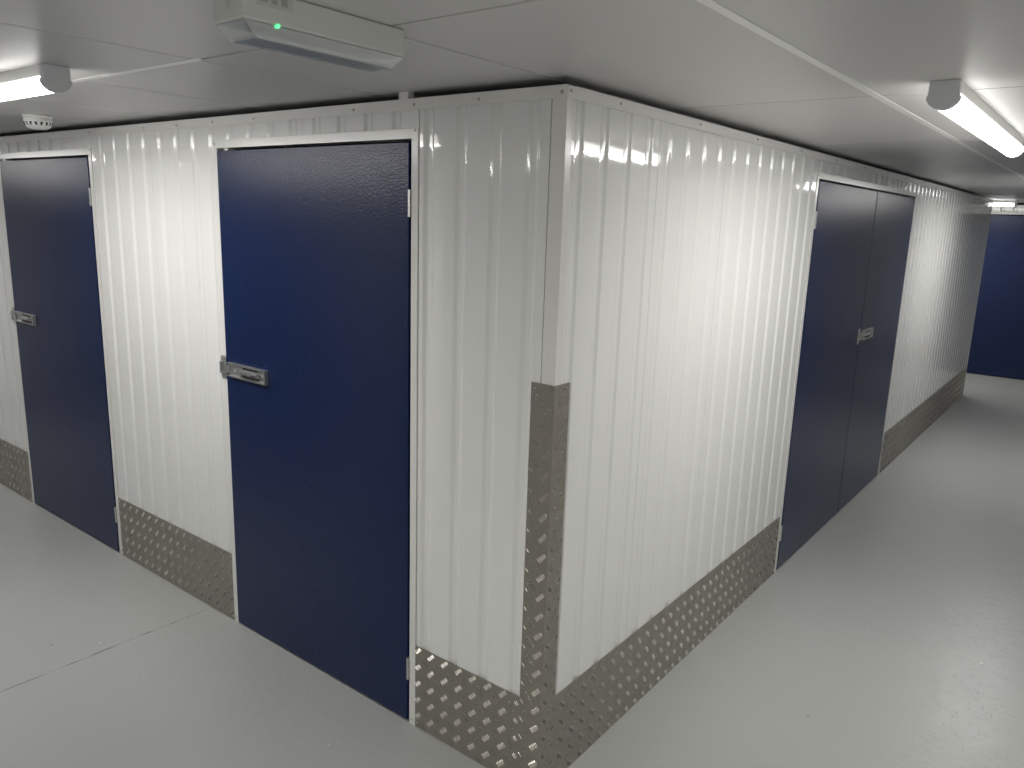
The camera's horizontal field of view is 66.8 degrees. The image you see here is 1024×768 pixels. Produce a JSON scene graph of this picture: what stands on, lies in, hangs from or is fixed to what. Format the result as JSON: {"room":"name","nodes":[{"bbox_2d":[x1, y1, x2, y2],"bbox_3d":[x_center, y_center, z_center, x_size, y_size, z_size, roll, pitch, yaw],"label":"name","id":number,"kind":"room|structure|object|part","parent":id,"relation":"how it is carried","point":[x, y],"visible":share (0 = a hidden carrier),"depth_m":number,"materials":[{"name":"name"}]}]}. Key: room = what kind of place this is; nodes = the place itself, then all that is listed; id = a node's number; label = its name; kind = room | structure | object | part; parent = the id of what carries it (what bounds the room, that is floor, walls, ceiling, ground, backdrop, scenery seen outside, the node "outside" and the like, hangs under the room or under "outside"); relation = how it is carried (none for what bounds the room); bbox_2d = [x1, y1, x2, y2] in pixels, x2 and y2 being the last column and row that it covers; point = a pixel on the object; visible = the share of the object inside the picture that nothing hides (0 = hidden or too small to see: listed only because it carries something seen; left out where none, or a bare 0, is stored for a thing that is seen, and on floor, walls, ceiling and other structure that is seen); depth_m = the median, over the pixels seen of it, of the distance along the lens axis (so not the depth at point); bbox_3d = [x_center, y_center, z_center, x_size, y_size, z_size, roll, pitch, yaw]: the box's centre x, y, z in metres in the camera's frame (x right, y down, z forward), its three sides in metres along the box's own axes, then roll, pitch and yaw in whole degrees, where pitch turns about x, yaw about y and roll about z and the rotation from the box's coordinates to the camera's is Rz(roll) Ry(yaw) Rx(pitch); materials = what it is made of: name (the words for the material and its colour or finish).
{"room":"self-storage corridor","nodes":[
{"label":"self-storage corridor","id":0,"kind":"room"},
{"bbox_2d":[0,84,571,696],"bbox_3d":[-2.632,-0.281,4.309,7.003,2.098,0.052,11,15,37],"label":"wall","id":1,"kind":"structure","parent":0,"point":[484,171],"depth_m":2.50,"materials":[{"name":"white metal"}]},
{"bbox_3d":[-4.008,-0.547,5.352,2.985,2.094,0.035,11,15,37],"label":"cladding panel","id":2,"kind":"part","parent":1,"relation":"part of","materials":[{"name":"white metal"}]},
{"bbox_2d":[0,439,32,501],"bbox_3d":[-4.113,0.316,5.571,3.148,0.312,0.006,11,15,37],"label":"kick plate","id":3,"kind":"object","parent":1,"relation":"attached to","point":[14,462],"visible":1,"depth_m":4.76,"materials":[{"name":"silver metal"}]},
{"bbox_3d":[-2.583,-1.251,4.085,0.551,0.097,0.035,11,15,37],"label":"header panel","id":4,"kind":"part","parent":1,"relation":"part of","materials":[{"name":"white metal"}]},
{"bbox_2d":[0,148,122,554],"bbox_3d":[-2.405,-0.191,4.134,1.110,2.017,0.069,11,15,37],"label":"door","id":5,"kind":"structure","parent":1,"relation":"in","point":[49,205],"depth_m":4.07,"materials":[{"name":"blue metal"}]},
{"bbox_3d":[-2.148,-1.166,3.755,0.551,0.097,0.035,11,15,37],"label":"header panel","id":6,"kind":"part","parent":1,"relation":"part of","materials":[{"name":"white metal"}]},
{"bbox_3d":[-1.752,-0.107,3.639,0.529,2.094,0.035,11,15,37],"label":"cladding panel","id":7,"kind":"part","parent":1,"relation":"part of","materials":[{"name":"white metal"}]},
{"bbox_2d":[118,497,234,619],"bbox_3d":[-1.606,0.805,3.668,1.007,0.312,0.006,11,15,37],"label":"kick plate","id":8,"kind":"object","parent":1,"relation":"attached to","point":[198,567],"visible":1,"depth_m":3.63,"materials":[{"name":"silver metal"}]},
{"bbox_3d":[-1.356,-0.030,3.339,0.473,2.094,0.035,11,15,37],"label":"cladding panel","id":9,"kind":"part","parent":1,"relation":"part of","materials":[{"name":"white metal"}]},
{"bbox_3d":[-0.919,-0.927,2.821,0.552,0.097,0.035,11,15,37],"label":"header panel","id":10,"kind":"part","parent":1,"relation":"part of","materials":[{"name":"white metal"}]},
{"bbox_3d":[-2.599,-1.290,4.094,7.003,0.033,0.048,11,15,37],"label":"rail","id":11,"kind":"part","parent":1,"relation":"part of","materials":[{"name":"white metal"}]},
{"bbox_2d":[212,128,419,725],"bbox_3d":[-0.740,0.134,2.871,1.111,2.017,0.069,11,15,37],"label":"door","id":12,"kind":"structure","parent":1,"relation":"in","point":[318,246],"depth_m":2.79,"materials":[{"name":"blue metal"}]},
{"bbox_3d":[-0.484,-0.842,2.491,0.552,0.097,0.035,11,15,37],"label":"header panel","id":13,"kind":"part","parent":1,"relation":"part of","materials":[{"name":"white metal"}]},
{"bbox_2d":[399,92,413,99],"bbox_3d":[-0.320,-0.872,2.355,0.040,0.022,0.026,11,15,37],"label":"post","id":14,"kind":"object","parent":1,"relation":"on","point":[402,95],"visible":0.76,"depth_m":2.34,"materials":[{"name":"white metal"}]},
{"bbox_2d":[415,645,519,767],"bbox_3d":[-0.137,1.092,2.553,0.510,0.312,0.006,11,15,37],"label":"kick plate","id":15,"kind":"object","parent":1,"relation":"attached to","point":[469,713],"visible":1,"depth_m":2.56,"materials":[{"name":"silver metal"}]},
{"bbox_3d":[-0.106,0.214,2.390,0.479,2.094,0.035,11,15,37],"label":"cladding panel","id":16,"kind":"part","parent":1,"relation":"part of","materials":[{"name":"white metal"}]},
{"bbox_2d":[517,382,569,767],"bbox_3d":[0.089,0.636,2.330,0.086,1.312,0.078,11,15,37],"label":"guard","id":17,"kind":"object","parent":1,"relation":"attached to","point":[549,407],"visible":1,"depth_m":2.29,"materials":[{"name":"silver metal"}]},
{"bbox_2d":[541,97,573,385],"bbox_3d":[0.100,0.270,2.229,0.047,2.065,0.029,11,15,37],"label":"trim","id":18,"kind":"structure","parent":1,"relation":"attached to","point":[562,108],"depth_m":2.08,"materials":[{"name":"white metal"}]},
{"bbox_2d":[0,372,1023,767],"bbox_3d":[-0.085,0.616,5.722,10.000,0.080,14.500,11,15,37],"label":"floor","id":19,"kind":"structure","parent":0,"point":[892,636],"depth_m":3.15,"materials":[{"name":"grey concrete"}]},
{"bbox_2d":[0,0,1023,203],"bbox_3d":[-0.017,-1.514,5.264,10.000,0.030,14.500,11,15,37],"label":"ceiling","id":20,"kind":"structure","parent":0,"point":[683,57],"depth_m":1.85,"materials":[{"name":"grey"}]},
{"bbox_2d":[0,63,71,101],"bbox_3d":[-1.810,-0.934,2.532,1.500,0.068,0.074,11,15,37],"label":"light","id":21,"kind":"object","parent":20,"relation":"attached to","point":[41,79],"visible":1,"depth_m":2.11,"materials":[{"name":"white plastic"}]},
{"bbox_2d":[0,76,52,101],"bbox_3d":[-1.810,-0.920,2.535,1.452,0.036,0.069,11,15,37],"label":"diffuser","id":22,"kind":"object","parent":21,"relation":"attached to","point":[11,87],"depth_m":2.17,"materials":[{"name":"white plastic"}]},
{"bbox_2d":[22,114,52,129],"bbox_3d":[-2.010,-1.109,3.295,0.112,0.058,0.112,11,15,37],"label":"smoke detector","id":23,"kind":"object","parent":20,"relation":"attached to","point":[32,121],"visible":1,"depth_m":3.26,"materials":[{"name":"white plastic"}]},
{"bbox_2d":[71,58,202,82],"bbox_3d":[-3.216,-1.282,3.779,6.210,0.001,0.022,11,15,37],"label":"ceiling strip","id":24,"kind":"object","parent":20,"relation":"attached to","point":[194,59],"visible":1,"depth_m":2.10,"materials":[{"name":"white"}]},
{"bbox_2d":[213,0,403,69],"bbox_3d":[-0.362,-0.648,1.440,0.092,0.078,0.366,11,15,37],"label":"emergency light","id":25,"kind":"object","parent":20,"relation":"attached to","point":[297,21],"visible":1,"depth_m":1.40,"materials":[{"name":"grey plastic"}]},
{"bbox_2d":[261,0,287,7],"bbox_3d":[-0.402,-0.648,1.313,0.001,0.012,0.052,11,15,37],"label":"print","id":26,"kind":"object","parent":25,"relation":"attached to","point":[264,3],"depth_m":1.31,"materials":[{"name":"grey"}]},
{"bbox_2d":[696,0,1023,178],"bbox_3d":[2.140,-1.065,3.568,0.022,0.001,14.000,11,15,37],"label":"ceiling strip","id":27,"kind":"object","parent":20,"relation":"attached to","point":[717,7],"visible":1,"depth_m":1.75,"materials":[{"name":"white"}]},
{"bbox_2d":[926,79,1023,157],"bbox_3d":[1.513,-0.815,2.474,0.074,0.068,1.500,11,15,37],"label":"light","id":28,"kind":"object","parent":20,"relation":"attached to","point":[954,98],"visible":1,"depth_m":2.12,"materials":[{"name":"white plastic"}]},
{"bbox_2d":[938,94,1023,156],"bbox_3d":[1.513,-0.801,2.477,0.069,0.036,1.452,11,15,37],"label":"diffuser","id":29,"kind":"object","parent":28,"relation":"attached to","point":[967,112],"depth_m":2.29,"materials":[{"name":"white plastic"}]},
{"bbox_2d":[993,200,1017,206],"bbox_3d":[5.052,-2.129,9.124,1.500,0.068,0.074,11,15,37],"label":"light","id":30,"kind":"object","parent":20,"relation":"attached to","point":[1002,203],"visible":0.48,"depth_m":8.72,"materials":[{"name":"white plastic"}]},
{"bbox_2d":[993,203,1013,206],"bbox_3d":[5.052,-2.115,9.127,1.452,0.036,0.069,11,15,37],"label":"diffuser","id":31,"kind":"object","parent":30,"relation":"attached to","point":[994,204],"depth_m":8.73,"materials":[{"name":"white plastic"}]},
{"bbox_2d":[555,84,992,694],"bbox_3d":[2.550,-0.328,5.300,0.052,2.098,7.970,11,15,37],"label":"wall","id":32,"kind":"structure","parent":0,"point":[688,238],"depth_m":2.81,"materials":[{"name":"white metal"}]},
{"bbox_3d":[0.255,0.220,2.414,0.035,2.094,0.513,11,15,37],"label":"cladding panel","id":33,"kind":"part","parent":32,"relation":"part of","materials":[{"name":"white metal"}]},
{"bbox_2d":[551,517,779,767],"bbox_3d":[0.732,0.980,3.202,0.006,0.312,2.060,11,15,37],"label":"kick plate","id":34,"kind":"object","parent":32,"relation":"attached to","point":[586,708],"visible":1,"depth_m":2.95,"materials":[{"name":"silver metal"}]},
{"bbox_3d":[0.572,0.145,2.813,0.035,2.094,0.512,11,15,37],"label":"cladding panel","id":35,"kind":"part","parent":32,"relation":"part of","materials":[{"name":"white metal"}]},
{"bbox_3d":[0.888,0.070,3.211,0.035,2.094,0.512,11,15,37],"label":"cladding panel","id":36,"kind":"part","parent":32,"relation":"part of","materials":[{"name":"white metal"}]},
{"bbox_3d":[1.212,-0.007,3.618,0.035,2.094,0.536,11,15,37],"label":"cladding panel","id":37,"kind":"part","parent":32,"relation":"part of","materials":[{"name":"white metal"}]},
{"bbox_3d":[2.580,-1.337,5.085,0.048,0.033,7.970,11,15,37],"label":"rail","id":38,"kind":"part","parent":32,"relation":"part of","materials":[{"name":"white metal"}]},
{"bbox_2d":[774,172,916,572],"bbox_3d":[2.049,-0.163,4.668,0.069,2.017,2.165,11,15,37],"label":"door","id":39,"kind":"structure","parent":32,"relation":"in","point":[860,238],"depth_m":4.42,"materials":[{"name":"blue metal"}]},
{"bbox_3d":[1.743,-1.102,4.035,0.035,0.097,1.081,11,15,37],"label":"header panel","id":40,"kind":"part","parent":32,"relation":"part of","materials":[{"name":"white metal"}]},
{"bbox_3d":[2.410,-1.260,4.873,0.035,0.097,1.081,11,15,37],"label":"header panel","id":41,"kind":"part","parent":32,"relation":"part of","materials":[{"name":"white metal"}]},
{"bbox_3d":[2.829,-0.392,5.649,0.035,2.094,0.379,11,15,37],"label":"cladding panel","id":42,"kind":"part","parent":32,"relation":"part of","materials":[{"name":"white metal"}]},
{"bbox_2d":[879,382,948,472],"bbox_3d":[3.509,0.320,6.692,0.006,0.312,2.623,11,15,37],"label":"kick plate","id":43,"kind":"object","parent":32,"relation":"attached to","point":[909,428],"visible":1,"depth_m":6.46,"materials":[{"name":"silver metal"}]},
{"bbox_3d":[3.105,-0.457,5.995,0.035,2.094,0.512,11,15,37],"label":"cladding panel","id":44,"kind":"part","parent":32,"relation":"part of","materials":[{"name":"white metal"}]},
{"bbox_3d":[3.421,-0.532,6.393,0.035,2.094,0.512,11,15,37],"label":"cladding panel","id":45,"kind":"part","parent":32,"relation":"part of","materials":[{"name":"white metal"}]},
{"bbox_3d":[3.738,-0.608,6.791,0.035,2.094,0.512,11,15,37],"label":"cladding panel","id":46,"kind":"part","parent":32,"relation":"part of","materials":[{"name":"white metal"}]},
{"bbox_3d":[4.055,-0.683,7.189,0.035,2.094,0.512,11,15,37],"label":"cladding panel","id":47,"kind":"part","parent":32,"relation":"part of","materials":[{"name":"white metal"}]},
{"bbox_2d":[945,367,966,410],"bbox_3d":[4.657,0.047,8.135,0.004,0.312,1.093,11,15,37],"label":"kick plate","id":48,"kind":"object","parent":32,"relation":"attached to","point":[956,385],"visible":1,"depth_m":8.10,"materials":[{"name":"silver metal"}]},
{"bbox_3d":[4.371,-0.758,7.587,0.035,2.094,0.512,11,15,37],"label":"cladding panel","id":49,"kind":"part","parent":32,"relation":"part of","materials":[{"name":"white metal"}]},
{"bbox_3d":[4.688,-0.834,7.984,0.035,2.094,0.512,11,15,37],"label":"cladding panel","id":50,"kind":"part","parent":32,"relation":"part of","materials":[{"name":"white metal"}]},
{"bbox_3d":[4.926,-0.890,8.284,0.035,2.094,0.257,11,15,37],"label":"cladding panel","id":51,"kind":"part","parent":32,"relation":"part of","materials":[{"name":"white metal"}]},
{"bbox_2d":[966,203,992,371],"bbox_3d":[5.000,-0.892,8.374,0.033,2.065,0.033,11,15,37],"label":"trim","id":52,"kind":"structure","parent":32,"relation":"attached to","point":[992,203],"depth_m":8.32,"materials":[{"name":"white metal"}]},
{"bbox_2d":[992,205,1023,211],"bbox_3d":[5.068,-1.329,10.337,7.600,2.098,0.048,11,15,37],"label":"wall","id":53,"kind":"structure","parent":0,"point":[1020,208],"depth_m":9.40,"materials":[{"name":"white metal"}]},
{"bbox_2d":[967,212,1023,379],"bbox_3d":[6.067,-1.089,9.582,1.106,2.017,0.055,11,15,37],"label":"door","id":54,"kind":"structure","parent":53,"relation":"in","point":[997,342],"depth_m":9.58,"materials":[{"name":"blue metal"}]},
{"bbox_3d":[6.069,-1.089,9.584,1.106,2.017,0.048,11,15,37],"label":"frame","id":55,"kind":"part","parent":54,"relation":"part of","materials":[{"name":"white metal"}]},
{"bbox_3d":[5.882,-2.149,9.529,0.552,0.097,0.035,11,15,37],"label":"header panel","id":56,"kind":"part","parent":53,"relation":"part of","materials":[{"name":"white metal"}]},
{"bbox_3d":[5.100,-2.337,10.120,7.600,0.033,0.048,11,15,37],"label":"rail","id":57,"kind":"part","parent":53,"relation":"part of","materials":[{"name":"white metal"}]}
]}

